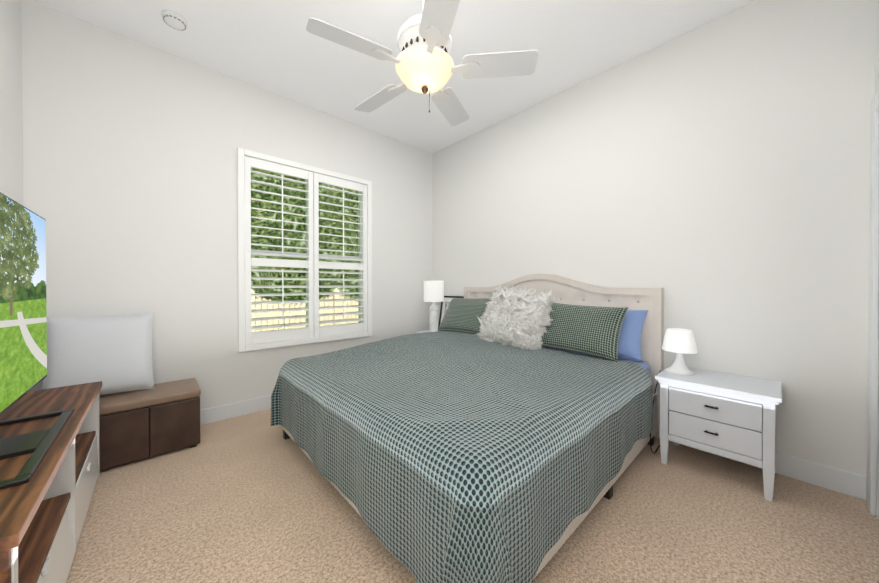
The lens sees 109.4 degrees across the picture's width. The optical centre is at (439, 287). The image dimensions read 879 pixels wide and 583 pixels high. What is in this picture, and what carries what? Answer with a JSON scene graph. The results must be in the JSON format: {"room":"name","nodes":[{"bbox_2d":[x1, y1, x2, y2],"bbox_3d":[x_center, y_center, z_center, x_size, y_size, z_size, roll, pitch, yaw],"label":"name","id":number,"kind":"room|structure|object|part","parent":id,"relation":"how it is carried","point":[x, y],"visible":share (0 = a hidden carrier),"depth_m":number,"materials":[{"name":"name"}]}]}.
{"room":"bedroom","nodes":[
{"label":"bedroom","id":0,"kind":"room"},
{"bbox_2d":[0,0,22,204],"bbox_3d":[-1.192,-0.335,0.278,0.150,3.000,4.800,0,1,-42],"label":"wall","id":1,"kind":"structure","parent":0,"point":[11,150],"depth_m":1.83,"materials":[{"name":"white paint"}]},
{"bbox_2d":[21,0,432,409],"bbox_3d":[-1.427,-0.358,3.215,3.470,3.000,0.150,0,1,-42],"label":"wall","id":2,"kind":"structure","parent":0,"point":[130,146],"depth_m":2.48,"materials":[{"name":"white paint"}]},
{"bbox_2d":[200,395,270,425],"bbox_3d":[-1.365,1.078,3.167,3.420,0.130,0.021,0,1,-42],"label":"baseboard","id":3,"kind":"structure","parent":2,"relation":"attached to","point":[223,412],"depth_m":2.75,"materials":[{"name":"white"}]},
{"bbox_2d":[237,147,371,351],"bbox_3d":[-1.335,-0.341,3.255,1.340,1.815,0.185,0,1,-42],"label":"window shutters","id":4,"kind":"object","parent":2,"relation":"attached to","point":[312,331],"visible":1,"depth_m":3.17,"materials":[{"name":"white wood"}]},
{"bbox_2d":[31,0,754,152],"bbox_3d":[0.143,-1.894,1.488,3.770,0.100,4.800,0,1,-42],"label":"ceiling","id":5,"kind":"structure","parent":0,"point":[275,47],"depth_m":2.34,"materials":[{"name":"white paint"}]},
{"bbox_2d":[161,10,186,30],"bbox_3d":[-1.816,-1.828,2.135,0.136,0.040,0.136,0,1,-42],"label":"smoke detector","id":6,"kind":"object","parent":5,"relation":"attached to","point":[175,20],"visible":1,"depth_m":2.11,"materials":[{"name":"white plastic"}]},
{"bbox_2d":[306,0,537,125],"bbox_3d":[-0.121,-1.447,1.872,1.264,0.799,1.244,0,1,-42],"label":"ceiling fan","id":7,"kind":"object","parent":5,"relation":"hanging from","point":[423,61],"visible":1,"depth_m":1.76,"materials":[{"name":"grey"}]},
{"bbox_2d":[67,409,878,582],"bbox_3d":[0.143,1.206,1.512,3.770,0.100,4.800,0,1,-42],"label":"floor","id":8,"kind":"structure","parent":0,"point":[256,497],"depth_m":1.51,"materials":[{"name":"carpet"}]},
{"bbox_2d":[0,381,101,582],"bbox_3d":[-1.673,0.868,1.206,0.368,0.580,1.597,0,1,-42],"label":"media console","id":9,"kind":"object","parent":8,"relation":"on","point":[43,511],"visible":0.92,"depth_m":1.22,"materials":[{"name":"brown wood"}]},
{"bbox_2d":[0,192,73,488],"bbox_3d":[-1.529,0.115,1.064,0.260,0.927,1.450,0,1,-42],"label":"tv","id":10,"kind":"object","parent":9,"relation":"on","point":[23,341],"visible":1,"depth_m":1.26,"materials":[{"name":"black plastic"}]},
{"bbox_2d":[99,378,200,470],"bbox_3d":[-2.147,0.941,2.142,0.773,0.420,0.393,0,1,-42],"label":"storage bench","id":11,"kind":"object","parent":8,"relation":"on","point":[158,419],"visible":0.56,"depth_m":2.09,"materials":[{"name":"brown wood"}]},
{"bbox_2d":[42,312,153,394],"bbox_3d":[-2.298,0.456,2.121,0.520,0.543,0.206,0,1,-42],"label":"pillow","id":12,"kind":"object","parent":11,"relation":"on","point":[113,354],"visible":0.96,"depth_m":2.08,"materials":[{"name":"white fabric"}]},
{"bbox_2d":[271,274,663,582],"bbox_3d":[0.206,0.506,2.339,2.241,1.285,2.144,0,1,-42],"label":"bed","id":13,"kind":"object","parent":8,"relation":"on","point":[500,433],"visible":1,"depth_m":1.54,"materials":[{"name":"fabric"}]},
{"bbox_3d":[0.211,0.969,2.358,2.055,0.360,1.960,0,1,-42],"label":"frame","id":14,"kind":"part","parent":13,"relation":"part of","materials":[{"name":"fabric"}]},
{"bbox_2d":[474,283,553,349],"bbox_3d":[0.649,0.271,2.811,0.283,0.480,0.579,0,1,-42],"label":"fur pillow","id":15,"kind":"object","parent":13,"relation":"on","point":[517,316],"depth_m":2.69,"materials":[{"name":"white fur"}]},
{"bbox_3d":[0.999,0.486,3.075,0.077,1.255,2.000,0,1,-42],"label":"headboard","id":16,"kind":"part","parent":13,"relation":"part of","materials":[{"name":"fabric"}]},
{"bbox_3d":[0.222,0.680,2.366,2.016,0.263,1.890,0,1,-42],"label":"mattress","id":17,"kind":"part","parent":13,"relation":"part of","materials":[{"name":"fabric"}]},
{"bbox_2d":[655,365,781,501],"bbox_3d":[1.761,0.864,1.983,0.427,0.575,0.565,0,1,-42],"label":"nightstand","id":18,"kind":"object","parent":8,"relation":"on","point":[731,416],"visible":0.94,"depth_m":1.84,"materials":[{"name":"white wood"}]},
{"bbox_2d":[662,328,697,374],"bbox_3d":[1.643,0.429,2.133,0.196,0.291,0.196,0,1,-42],"label":"lamp","id":19,"kind":"object","parent":18,"relation":"on","point":[678,342],"visible":1,"depth_m":2.08,"materials":[{"name":"white plastic"}]},
{"bbox_2d":[650,370,660,453],"bbox_3d":[1.509,0.871,2.174,0.222,0.556,0.014,0,1,-42],"label":"cable","id":20,"kind":"object","parent":19,"relation":"attached to","point":[650,433],"visible":0.73,"depth_m":2.15,"materials":[{"name":"black plastic"}]},
{"bbox_3d":[-0.002,0.849,3.932,0.397,0.575,0.520,0,1,-42],"label":"nightstand","id":21,"kind":"object","parent":8,"relation":"on","visible":0},
{"bbox_2d":[424,281,443,331],"bbox_3d":[-0.071,0.236,3.864,0.252,0.650,0.252,0,1,-42],"label":"lamp","id":22,"kind":"object","parent":21,"relation":"on","point":[433,291],"visible":0.96,"depth_m":3.78,"materials":[{"name":"white ceramic"}]},
{"bbox_2d":[438,296,463,327],"bbox_3d":[0.154,0.331,3.976,0.092,0.458,0.420,0,1,-42],"label":"picture frame","id":23,"kind":"object","parent":21,"relation":"on","point":[445,304],"visible":0.17,"depth_m":4.08,"materials":[{"name":"black"}]},
{"bbox_2d":[433,0,878,475],"bbox_3d":[1.478,-0.354,2.722,0.150,3.000,4.800,0,1,-42],"label":"wall","id":24,"kind":"structure","parent":0,"point":[712,178],"depth_m":2.11,"materials":[{"name":"white paint"}]},
{"bbox_2d":[657,437,866,501],"bbox_3d":[1.112,1.079,3.008,0.020,0.130,3.600,0,1,-42],"label":"baseboard","id":25,"kind":"structure","parent":24,"relation":"attached to","point":[836,480],"depth_m":1.80,"materials":[{"name":"white"}]},
{"bbox_2d":[875,57,878,515],"bbox_3d":[1.409,-0.334,0.117,3.470,3.000,1.050,0,1,-42],"label":"wall","id":26,"kind":"structure","parent":0,"point":[877,75],"depth_m":1.62,"materials":[{"name":"white paint"}]},
{"bbox_2d":[867,88,878,518],"bbox_3d":[1.929,0.093,1.240,1.030,2.130,0.140,0,1,-42],"label":"door frame","id":27,"kind":"structure","parent":26,"relation":"attached to","point":[873,451],"depth_m":1.58,"materials":[{"name":"white wood"}]},
{"label":"outside","id":28,"kind":"structure","parent":0,"visible":0},
{"bbox_3d":[-11.310,1.319,18.862,70.000,0.100,36.240,0,1,-42],"label":"ground","id":29,"kind":"structure","parent":28,"visible":0},
{"bbox_2d":[251,168,357,329],"bbox_3d":[-5.589,-3.408,9.611,34.000,9.500,4.055,0,1,-42],"label":"trees","id":30,"kind":"object","parent":29,"relation":"on","point":[292,218],"depth_m":10.03,"materials":[{"name":"green plant"}]},
{"bbox_2d":[251,288,357,331],"bbox_3d":[-2.633,0.677,7.711,25.920,1.360,0.170,0,1,-42],"label":"fence","id":31,"kind":"object","parent":29,"relation":"on","point":[275,314],"depth_m":7.11,"materials":[{"name":"beige wood"}]}
]}

